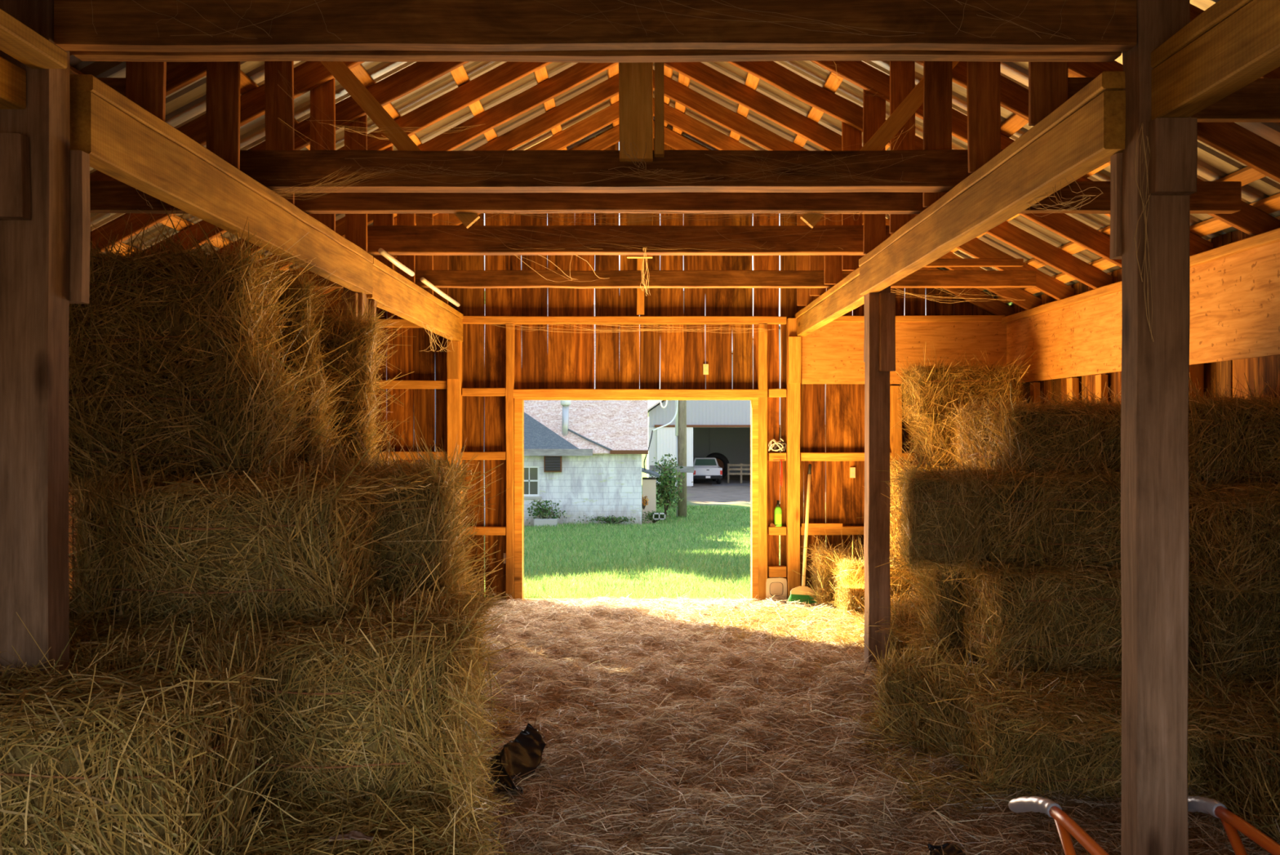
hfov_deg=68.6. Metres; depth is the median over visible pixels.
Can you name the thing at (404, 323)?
girt
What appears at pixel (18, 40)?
beam
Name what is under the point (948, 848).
cat
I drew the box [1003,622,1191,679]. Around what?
hay bale
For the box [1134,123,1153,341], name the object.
cobweb
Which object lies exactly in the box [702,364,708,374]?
outlet box
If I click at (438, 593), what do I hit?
straw
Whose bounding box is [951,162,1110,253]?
purlin
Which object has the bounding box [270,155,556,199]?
straw
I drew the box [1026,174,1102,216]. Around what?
cobweb
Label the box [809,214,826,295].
board
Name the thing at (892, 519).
hay bale
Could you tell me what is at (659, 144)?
post
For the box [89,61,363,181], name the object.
rafter
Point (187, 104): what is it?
ceiling
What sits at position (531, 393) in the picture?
header beam
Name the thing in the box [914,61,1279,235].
rafter
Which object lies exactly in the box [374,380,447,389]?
girt
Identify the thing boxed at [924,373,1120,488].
hay bale
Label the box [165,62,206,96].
rafter
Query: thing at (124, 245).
purlin
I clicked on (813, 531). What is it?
girt
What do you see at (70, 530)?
wall
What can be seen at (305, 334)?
hay bale
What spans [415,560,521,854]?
straw
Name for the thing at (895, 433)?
stud
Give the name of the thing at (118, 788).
hay bale
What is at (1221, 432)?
hay bale
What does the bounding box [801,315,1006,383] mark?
wooden beam
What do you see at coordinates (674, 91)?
rafter
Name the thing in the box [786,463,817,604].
broom
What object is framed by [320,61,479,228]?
brace
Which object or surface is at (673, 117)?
rafter
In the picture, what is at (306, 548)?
hay bale
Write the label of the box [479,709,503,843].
hay bale
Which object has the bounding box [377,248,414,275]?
fluorescent tube
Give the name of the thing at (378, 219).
board
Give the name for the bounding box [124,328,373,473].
hay bale
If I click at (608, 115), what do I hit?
rafter
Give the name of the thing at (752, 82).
purlin
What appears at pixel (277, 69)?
cobweb
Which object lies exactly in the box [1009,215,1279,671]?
wall
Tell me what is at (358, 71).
purlin
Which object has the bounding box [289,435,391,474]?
hay bale
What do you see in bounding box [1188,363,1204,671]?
wall post
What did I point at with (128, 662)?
hay bale
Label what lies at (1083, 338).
plywood panel
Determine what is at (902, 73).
board
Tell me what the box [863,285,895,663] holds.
post
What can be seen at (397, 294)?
beam
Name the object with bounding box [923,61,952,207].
board
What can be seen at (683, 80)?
purlin
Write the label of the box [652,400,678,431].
overhead cable
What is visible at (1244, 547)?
hay bale
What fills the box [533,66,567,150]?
purlin
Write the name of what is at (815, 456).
girt
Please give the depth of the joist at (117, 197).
4.83 m
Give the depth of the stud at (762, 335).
8.96 m
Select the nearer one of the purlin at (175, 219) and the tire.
the purlin at (175, 219)
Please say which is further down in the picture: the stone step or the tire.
the stone step
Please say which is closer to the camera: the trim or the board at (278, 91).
the board at (278, 91)
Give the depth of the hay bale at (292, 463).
3.94 m
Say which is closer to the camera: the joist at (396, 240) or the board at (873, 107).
the board at (873, 107)
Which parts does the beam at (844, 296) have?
plate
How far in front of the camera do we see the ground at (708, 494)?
25.41 m
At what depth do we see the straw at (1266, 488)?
4.15 m
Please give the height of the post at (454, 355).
2.720 m
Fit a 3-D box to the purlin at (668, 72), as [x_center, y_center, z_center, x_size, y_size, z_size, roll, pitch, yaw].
[0.221,-2.905,4.375,0.101,0.077,10.050,0,0,0]
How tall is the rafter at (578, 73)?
2.051 m
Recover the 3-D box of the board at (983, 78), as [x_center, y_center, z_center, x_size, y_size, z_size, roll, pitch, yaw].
[1.470,-1.637,4.006,0.141,1.095,0.027,0,0,0]
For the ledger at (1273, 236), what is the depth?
5.29 m
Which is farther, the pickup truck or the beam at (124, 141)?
the pickup truck
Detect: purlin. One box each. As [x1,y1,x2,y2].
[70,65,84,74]
[107,243,142,257]
[160,214,294,270]
[240,70,396,217]
[350,64,422,146]
[450,65,497,142]
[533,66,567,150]
[607,63,618,128]
[663,65,672,127]
[672,73,689,135]
[728,72,759,141]
[793,72,843,147]
[888,72,1077,219]
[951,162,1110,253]
[975,166,1266,291]
[995,193,1279,303]
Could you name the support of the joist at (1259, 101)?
attached to the board at (1048, 82)
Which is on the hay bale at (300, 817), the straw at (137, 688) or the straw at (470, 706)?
the straw at (137, 688)
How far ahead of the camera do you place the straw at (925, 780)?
4.24 m
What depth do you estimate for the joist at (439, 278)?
7.45 m
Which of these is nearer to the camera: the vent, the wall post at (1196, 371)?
the wall post at (1196, 371)
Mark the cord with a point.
(780, 460)
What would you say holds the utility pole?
on the ground at (708, 494)
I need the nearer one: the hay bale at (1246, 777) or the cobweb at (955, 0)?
the cobweb at (955, 0)
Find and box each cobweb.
[135,188,177,217]
[277,69,484,150]
[422,324,453,351]
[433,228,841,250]
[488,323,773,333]
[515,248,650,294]
[533,140,738,185]
[811,61,919,149]
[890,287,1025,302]
[924,0,1116,40]
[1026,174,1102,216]
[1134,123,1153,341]
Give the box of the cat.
[487,722,546,792]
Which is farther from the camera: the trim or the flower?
the flower
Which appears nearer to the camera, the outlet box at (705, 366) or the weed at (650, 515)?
the outlet box at (705, 366)
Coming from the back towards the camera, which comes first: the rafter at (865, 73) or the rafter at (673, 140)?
the rafter at (673, 140)
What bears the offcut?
on the girt at (813, 531)
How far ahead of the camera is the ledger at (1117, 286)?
7.59 m
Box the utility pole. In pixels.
[675,290,686,516]
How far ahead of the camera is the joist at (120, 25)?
2.74 m
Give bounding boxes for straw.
[0,455,515,854]
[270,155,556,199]
[406,210,863,226]
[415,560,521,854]
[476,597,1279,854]
[478,703,532,854]
[697,599,864,651]
[810,657,1070,819]
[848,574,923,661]
[875,463,1279,753]
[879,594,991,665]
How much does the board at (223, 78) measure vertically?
0.934 m
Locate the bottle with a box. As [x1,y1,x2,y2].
[774,500,782,526]
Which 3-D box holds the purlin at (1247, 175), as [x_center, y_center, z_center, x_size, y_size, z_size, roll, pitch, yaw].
[3.230,-1.339,4.375,0.101,0.078,10.050,0,0,0]
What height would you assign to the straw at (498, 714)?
0.251 m
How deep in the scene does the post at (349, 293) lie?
5.86 m
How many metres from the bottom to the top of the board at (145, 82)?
0.934 m
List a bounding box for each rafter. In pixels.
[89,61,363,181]
[90,62,468,253]
[132,62,552,257]
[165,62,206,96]
[215,62,618,257]
[258,74,618,270]
[294,101,618,270]
[312,124,619,296]
[653,70,1074,300]
[653,97,1041,310]
[653,120,1013,315]
[663,62,1112,288]
[728,61,1121,267]
[812,61,1213,255]
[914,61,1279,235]
[1067,60,1279,182]
[1190,4,1279,78]
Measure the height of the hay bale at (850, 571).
0.838 m
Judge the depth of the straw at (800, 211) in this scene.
4.81 m
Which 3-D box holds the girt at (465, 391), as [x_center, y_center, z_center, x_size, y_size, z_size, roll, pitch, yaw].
[-1.492,-0.340,9.005,0.415,0.080,0.084,0,0,0]
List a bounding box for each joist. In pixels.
[53,0,1137,52]
[71,49,1121,62]
[89,180,1241,213]
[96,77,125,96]
[240,149,1003,192]
[273,270,1035,288]
[367,225,890,255]
[924,257,1023,267]
[1068,77,1279,122]
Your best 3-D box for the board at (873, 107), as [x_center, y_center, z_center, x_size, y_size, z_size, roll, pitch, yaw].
[1.471,-1.637,5.881,0.142,1.095,0.029,0,0,0]
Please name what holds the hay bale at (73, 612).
on the hay bale
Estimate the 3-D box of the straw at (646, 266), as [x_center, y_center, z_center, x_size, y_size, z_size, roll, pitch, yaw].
[-0.365,-1.085,6.729,0.900,0.203,1.464,0,0,0]
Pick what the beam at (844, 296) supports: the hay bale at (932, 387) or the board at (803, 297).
the board at (803, 297)
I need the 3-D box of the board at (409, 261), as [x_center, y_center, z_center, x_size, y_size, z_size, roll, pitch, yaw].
[-1.781,-1.557,7.132,0.140,0.934,0.029,0,0,0]
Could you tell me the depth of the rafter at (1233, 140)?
4.57 m
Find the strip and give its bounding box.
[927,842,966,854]
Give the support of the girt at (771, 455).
attached to the wall at (833, 416)
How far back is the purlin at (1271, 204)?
5.70 m
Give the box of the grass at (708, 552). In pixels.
[484,500,804,598]
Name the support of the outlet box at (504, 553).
attached to the wall at (833, 416)
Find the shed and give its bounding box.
[647,324,826,487]
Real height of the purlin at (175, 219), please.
0.077 m
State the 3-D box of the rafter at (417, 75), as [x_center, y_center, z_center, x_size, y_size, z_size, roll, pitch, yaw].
[-1.866,-1.945,5.846,3.769,2.053,0.045,0,0,0]
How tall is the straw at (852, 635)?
0.266 m
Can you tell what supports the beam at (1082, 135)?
on the post at (879, 342)
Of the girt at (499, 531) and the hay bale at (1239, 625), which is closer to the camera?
the hay bale at (1239, 625)
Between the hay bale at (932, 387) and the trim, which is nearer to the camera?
the hay bale at (932, 387)
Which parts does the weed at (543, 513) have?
stem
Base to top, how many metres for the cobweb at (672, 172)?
0.193 m
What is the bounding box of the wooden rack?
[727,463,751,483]
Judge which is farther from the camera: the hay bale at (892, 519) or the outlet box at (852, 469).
the outlet box at (852, 469)
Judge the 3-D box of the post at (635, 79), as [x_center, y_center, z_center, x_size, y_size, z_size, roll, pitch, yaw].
[-0.018,-2.085,4.385,0.160,1.670,0.054,0,0,0]
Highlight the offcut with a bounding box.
[801,523,842,527]
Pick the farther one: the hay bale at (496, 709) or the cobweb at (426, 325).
the cobweb at (426, 325)
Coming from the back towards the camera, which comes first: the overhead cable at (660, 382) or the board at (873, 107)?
the overhead cable at (660, 382)
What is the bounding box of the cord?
[773,458,784,485]
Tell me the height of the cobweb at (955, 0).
0.150 m
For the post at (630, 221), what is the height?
1.800 m
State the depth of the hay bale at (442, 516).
4.03 m
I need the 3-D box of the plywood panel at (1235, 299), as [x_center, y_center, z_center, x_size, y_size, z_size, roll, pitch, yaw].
[3.420,-0.695,4.635,0.018,0.610,2.470,0,0,0]
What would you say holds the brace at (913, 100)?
attached to the joist at (117, 197)
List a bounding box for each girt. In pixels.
[330,318,422,328]
[372,451,447,459]
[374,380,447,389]
[462,315,786,324]
[462,387,505,395]
[462,451,506,459]
[462,525,506,535]
[768,388,786,397]
[768,452,786,461]
[768,525,786,534]
[768,564,786,577]
[800,452,915,461]
[800,525,864,534]
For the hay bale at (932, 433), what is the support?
on the hay bale at (892, 468)
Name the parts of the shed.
sliding door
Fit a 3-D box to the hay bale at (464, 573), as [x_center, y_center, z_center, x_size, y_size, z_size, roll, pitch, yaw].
[-1.126,0.959,4.453,1.094,1.029,1.503,0,0,-12]
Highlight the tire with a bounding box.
[706,452,729,479]
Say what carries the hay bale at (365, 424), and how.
on the hay bale at (404, 430)
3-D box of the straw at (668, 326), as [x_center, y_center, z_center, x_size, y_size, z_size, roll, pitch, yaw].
[-0.094,-0.947,8.950,2.785,0.093,0.047,0,0,0]
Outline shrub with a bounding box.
[649,453,693,517]
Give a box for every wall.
[68,476,81,599]
[311,119,1008,599]
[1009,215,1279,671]
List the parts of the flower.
stem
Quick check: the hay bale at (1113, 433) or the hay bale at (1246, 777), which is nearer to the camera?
the hay bale at (1246, 777)
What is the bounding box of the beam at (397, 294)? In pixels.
[367,257,463,342]
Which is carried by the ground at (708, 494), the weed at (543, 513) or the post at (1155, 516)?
the weed at (543, 513)
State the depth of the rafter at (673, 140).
8.95 m
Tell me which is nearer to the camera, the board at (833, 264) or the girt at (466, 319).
the board at (833, 264)
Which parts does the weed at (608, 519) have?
stem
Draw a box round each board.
[125,62,166,121]
[205,61,239,169]
[264,61,294,204]
[310,78,335,231]
[344,114,367,252]
[373,146,394,269]
[396,213,415,283]
[416,213,433,295]
[433,213,448,304]
[649,465,694,472]
[796,213,812,305]
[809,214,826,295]
[823,149,842,284]
[841,121,862,270]
[862,89,885,253]
[888,61,915,233]
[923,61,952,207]
[966,61,1000,173]
[1028,62,1068,125]
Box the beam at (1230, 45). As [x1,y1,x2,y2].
[1151,0,1279,119]
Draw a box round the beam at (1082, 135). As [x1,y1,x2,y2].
[858,71,1125,294]
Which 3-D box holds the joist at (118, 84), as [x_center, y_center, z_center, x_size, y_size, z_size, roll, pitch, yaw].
[-2.450,-1.196,3.430,1.300,0.156,0.053,0,0,0]
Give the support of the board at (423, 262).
on the beam at (397, 294)
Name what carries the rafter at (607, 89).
on the wall at (70, 530)
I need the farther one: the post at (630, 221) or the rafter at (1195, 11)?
the post at (630, 221)
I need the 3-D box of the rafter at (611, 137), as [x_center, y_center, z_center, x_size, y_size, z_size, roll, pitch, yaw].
[-1.865,-1.947,8.970,3.772,2.050,0.046,0,0,0]
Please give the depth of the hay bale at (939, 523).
4.83 m
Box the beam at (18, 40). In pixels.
[0,8,67,109]
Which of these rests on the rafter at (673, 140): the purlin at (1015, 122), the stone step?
the purlin at (1015, 122)
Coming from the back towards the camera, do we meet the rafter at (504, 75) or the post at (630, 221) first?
the rafter at (504, 75)
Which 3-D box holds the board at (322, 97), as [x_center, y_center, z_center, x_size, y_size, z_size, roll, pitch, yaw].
[-1.779,-1.557,5.256,0.139,0.934,0.028,0,0,0]
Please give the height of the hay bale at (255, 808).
0.936 m
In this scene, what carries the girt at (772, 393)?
attached to the wall at (833, 416)
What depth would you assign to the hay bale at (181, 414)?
3.94 m
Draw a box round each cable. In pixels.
[643,430,653,470]
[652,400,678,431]
[659,382,667,408]
[768,438,783,451]
[772,440,786,451]
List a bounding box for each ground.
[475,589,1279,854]
[484,453,826,597]
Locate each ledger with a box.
[831,315,1004,322]
[1001,280,1121,324]
[1190,227,1279,267]
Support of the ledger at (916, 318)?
attached to the wooden beam at (833, 353)
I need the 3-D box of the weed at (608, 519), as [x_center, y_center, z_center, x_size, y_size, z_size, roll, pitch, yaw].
[-0.796,2.948,29.785,2.583,0.341,0.569,0,0,0]
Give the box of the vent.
[543,455,561,471]
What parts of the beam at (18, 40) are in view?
plate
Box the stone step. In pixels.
[533,518,557,526]
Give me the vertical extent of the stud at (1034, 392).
1.980 m
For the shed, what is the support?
on the ground at (708, 494)
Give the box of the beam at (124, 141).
[70,74,373,293]
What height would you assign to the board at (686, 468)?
0.278 m
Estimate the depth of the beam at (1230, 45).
2.46 m
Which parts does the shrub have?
stem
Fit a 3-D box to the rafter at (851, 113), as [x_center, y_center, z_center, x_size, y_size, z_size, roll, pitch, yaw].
[1.865,-1.947,6.470,3.772,2.047,0.045,0,0,0]
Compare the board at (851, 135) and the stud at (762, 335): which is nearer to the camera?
the board at (851, 135)
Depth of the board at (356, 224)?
5.87 m
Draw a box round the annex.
[641,466,659,523]
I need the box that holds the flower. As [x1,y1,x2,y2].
[641,494,648,509]
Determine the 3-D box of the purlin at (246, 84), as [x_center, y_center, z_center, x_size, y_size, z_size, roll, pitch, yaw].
[-2.181,-1.885,4.375,0.101,0.077,10.050,0,0,0]
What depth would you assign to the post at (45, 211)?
2.72 m
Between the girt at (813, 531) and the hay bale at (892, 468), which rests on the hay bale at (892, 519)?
the hay bale at (892, 468)
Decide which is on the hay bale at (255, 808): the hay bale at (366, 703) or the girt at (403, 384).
the hay bale at (366, 703)
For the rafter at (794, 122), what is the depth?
7.08 m
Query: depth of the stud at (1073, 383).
7.58 m
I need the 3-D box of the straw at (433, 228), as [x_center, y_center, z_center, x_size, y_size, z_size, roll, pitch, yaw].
[-0.011,-1.212,6.051,2.645,0.142,0.039,0,0,0]
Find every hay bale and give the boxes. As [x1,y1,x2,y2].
[0,612,312,854]
[38,802,271,854]
[68,200,319,420]
[68,289,347,506]
[68,422,367,589]
[68,426,425,631]
[68,573,239,635]
[69,559,246,687]
[103,235,356,380]
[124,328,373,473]
[144,557,524,825]
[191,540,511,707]
[200,746,506,854]
[237,716,520,848]
[289,412,509,601]
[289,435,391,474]
[311,273,413,410]
[323,362,410,465]
[328,430,414,468]
[364,526,524,698]
[478,642,512,772]
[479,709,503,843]
[796,525,863,606]
[826,537,922,616]
[848,614,1056,765]
[861,508,909,570]
[875,440,1015,599]
[880,539,1024,657]
[889,442,959,518]
[891,345,1037,437]
[895,395,1018,468]
[921,637,1218,802]
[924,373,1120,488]
[937,524,1196,675]
[942,431,1120,582]
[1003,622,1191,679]
[1031,373,1256,473]
[1187,639,1279,795]
[1187,659,1279,842]
[1188,362,1279,497]
[1188,454,1279,615]
[1188,559,1279,693]
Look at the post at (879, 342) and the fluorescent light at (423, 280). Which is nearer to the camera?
the post at (879, 342)
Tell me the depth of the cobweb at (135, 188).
4.24 m
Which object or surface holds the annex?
on the ground at (708, 494)
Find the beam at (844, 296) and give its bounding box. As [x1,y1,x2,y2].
[794,266,864,336]
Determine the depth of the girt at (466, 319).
8.96 m
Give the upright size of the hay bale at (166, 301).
1.025 m
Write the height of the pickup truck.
1.660 m
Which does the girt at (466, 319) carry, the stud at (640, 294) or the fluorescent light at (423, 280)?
the stud at (640, 294)
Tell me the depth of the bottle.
8.97 m
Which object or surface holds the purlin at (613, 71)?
on the rafter at (578, 73)
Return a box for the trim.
[514,397,758,600]
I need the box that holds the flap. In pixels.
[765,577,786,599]
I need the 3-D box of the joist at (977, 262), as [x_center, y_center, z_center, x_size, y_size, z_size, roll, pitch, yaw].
[2.310,-1.291,7.359,1.380,0.064,0.053,0,0,0]
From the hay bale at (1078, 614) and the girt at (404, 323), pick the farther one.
the girt at (404, 323)
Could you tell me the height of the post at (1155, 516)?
2.990 m
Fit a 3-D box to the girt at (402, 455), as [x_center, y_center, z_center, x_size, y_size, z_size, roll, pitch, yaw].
[-2.700,0.270,9.005,1.700,0.082,0.083,0,0,0]
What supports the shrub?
on the ground at (708, 494)
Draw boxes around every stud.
[505,324,515,599]
[636,257,644,315]
[757,324,767,600]
[889,385,902,463]
[1030,382,1040,404]
[1066,377,1079,404]
[1095,374,1107,402]
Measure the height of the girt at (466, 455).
0.081 m
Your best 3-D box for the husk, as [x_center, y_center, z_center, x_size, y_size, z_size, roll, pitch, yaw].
[-0.800,1.134,2.598,0.126,0.022,0.045,0,0,0]
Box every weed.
[526,499,567,524]
[573,515,646,524]
[641,510,672,523]
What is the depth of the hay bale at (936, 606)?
5.21 m
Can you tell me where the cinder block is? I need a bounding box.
[653,512,665,519]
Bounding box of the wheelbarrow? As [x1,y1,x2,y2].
[1008,795,1279,854]
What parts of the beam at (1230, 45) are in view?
plate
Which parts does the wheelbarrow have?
leg, handle, leg, handle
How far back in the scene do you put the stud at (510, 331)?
8.96 m
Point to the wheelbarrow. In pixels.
(1065, 824)
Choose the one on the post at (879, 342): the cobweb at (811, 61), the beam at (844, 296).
the beam at (844, 296)
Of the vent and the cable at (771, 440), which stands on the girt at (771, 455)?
the cable at (771, 440)
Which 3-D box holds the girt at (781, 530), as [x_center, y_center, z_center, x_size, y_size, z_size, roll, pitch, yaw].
[1.317,0.990,9.006,0.165,0.081,0.081,0,0,0]
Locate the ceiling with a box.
[69,0,1279,306]
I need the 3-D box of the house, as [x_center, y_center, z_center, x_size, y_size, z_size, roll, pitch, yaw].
[-6.470,-0.497,35.485,13.465,8.355,11.530,0,0,0]
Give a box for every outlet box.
[503,552,506,563]
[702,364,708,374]
[849,466,855,477]
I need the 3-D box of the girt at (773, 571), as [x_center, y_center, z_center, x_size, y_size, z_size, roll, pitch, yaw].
[1.317,1.381,9.005,0.165,0.101,0.083,0,0,0]
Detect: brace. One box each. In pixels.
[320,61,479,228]
[800,61,959,228]
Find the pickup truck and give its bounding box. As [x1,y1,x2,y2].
[693,457,722,483]
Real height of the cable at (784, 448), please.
0.104 m
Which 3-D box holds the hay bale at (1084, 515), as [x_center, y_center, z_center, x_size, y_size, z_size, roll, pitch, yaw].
[2.267,0.464,5.061,1.313,0.917,1.015,0,0,0]
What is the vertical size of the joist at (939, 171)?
0.176 m
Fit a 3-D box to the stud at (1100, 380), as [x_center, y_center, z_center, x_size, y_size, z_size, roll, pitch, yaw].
[3.520,0.590,7.151,0.063,1.980,0.097,0,0,0]
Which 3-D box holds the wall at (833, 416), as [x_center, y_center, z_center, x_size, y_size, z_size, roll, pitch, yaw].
[-0.027,-0.680,9.069,7.184,4.720,0.040,0,0,0]
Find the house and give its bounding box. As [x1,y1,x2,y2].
[386,304,648,526]
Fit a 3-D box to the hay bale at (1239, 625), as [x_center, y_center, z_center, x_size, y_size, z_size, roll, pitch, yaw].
[3.050,0.953,4.616,1.026,0.940,1.023,0,0,0]
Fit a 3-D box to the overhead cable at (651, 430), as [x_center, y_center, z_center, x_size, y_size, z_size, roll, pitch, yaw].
[0.332,0.762,31.291,0.192,1.341,0.659,0,0,30]
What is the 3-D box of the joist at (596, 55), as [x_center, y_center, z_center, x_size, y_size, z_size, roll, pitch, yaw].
[-0.130,-1.215,2.850,3.160,0.195,0.064,0,0,0]
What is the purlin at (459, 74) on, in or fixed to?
on the rafter at (611, 137)
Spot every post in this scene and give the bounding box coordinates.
[0,0,90,683]
[342,286,376,369]
[446,339,462,546]
[618,62,653,161]
[626,64,653,257]
[653,62,664,157]
[786,318,801,599]
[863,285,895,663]
[1109,0,1197,854]
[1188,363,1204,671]
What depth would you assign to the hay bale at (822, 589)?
8.54 m
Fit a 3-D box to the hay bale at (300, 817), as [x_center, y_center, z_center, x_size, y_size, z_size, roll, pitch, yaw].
[-0.790,1.419,2.646,0.994,0.992,1.327,0,0,0]
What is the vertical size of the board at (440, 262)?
0.934 m
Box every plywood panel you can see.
[1006,290,1121,382]
[1189,241,1279,364]
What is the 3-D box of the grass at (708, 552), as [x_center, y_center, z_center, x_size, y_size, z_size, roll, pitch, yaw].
[1.552,2.503,25.708,13.546,1.858,33.002,0,0,-7]
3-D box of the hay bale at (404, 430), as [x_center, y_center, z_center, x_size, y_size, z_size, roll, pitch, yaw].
[-1.822,0.450,5.212,1.342,0.946,1.015,0,0,0]
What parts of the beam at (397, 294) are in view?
plate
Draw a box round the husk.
[328,830,374,841]
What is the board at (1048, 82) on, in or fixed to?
on the beam at (1082, 135)
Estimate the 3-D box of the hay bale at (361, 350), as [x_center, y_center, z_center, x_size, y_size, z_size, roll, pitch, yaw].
[-1.938,-0.399,5.221,1.314,0.861,1.159,2,-1,-21]
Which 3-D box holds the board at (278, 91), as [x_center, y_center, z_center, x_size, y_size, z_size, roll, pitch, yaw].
[-1.781,-1.557,4.631,0.140,0.934,0.029,0,0,0]
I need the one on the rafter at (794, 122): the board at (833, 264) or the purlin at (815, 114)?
the purlin at (815, 114)
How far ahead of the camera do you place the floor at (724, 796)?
4.67 m
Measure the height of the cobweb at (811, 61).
0.764 m

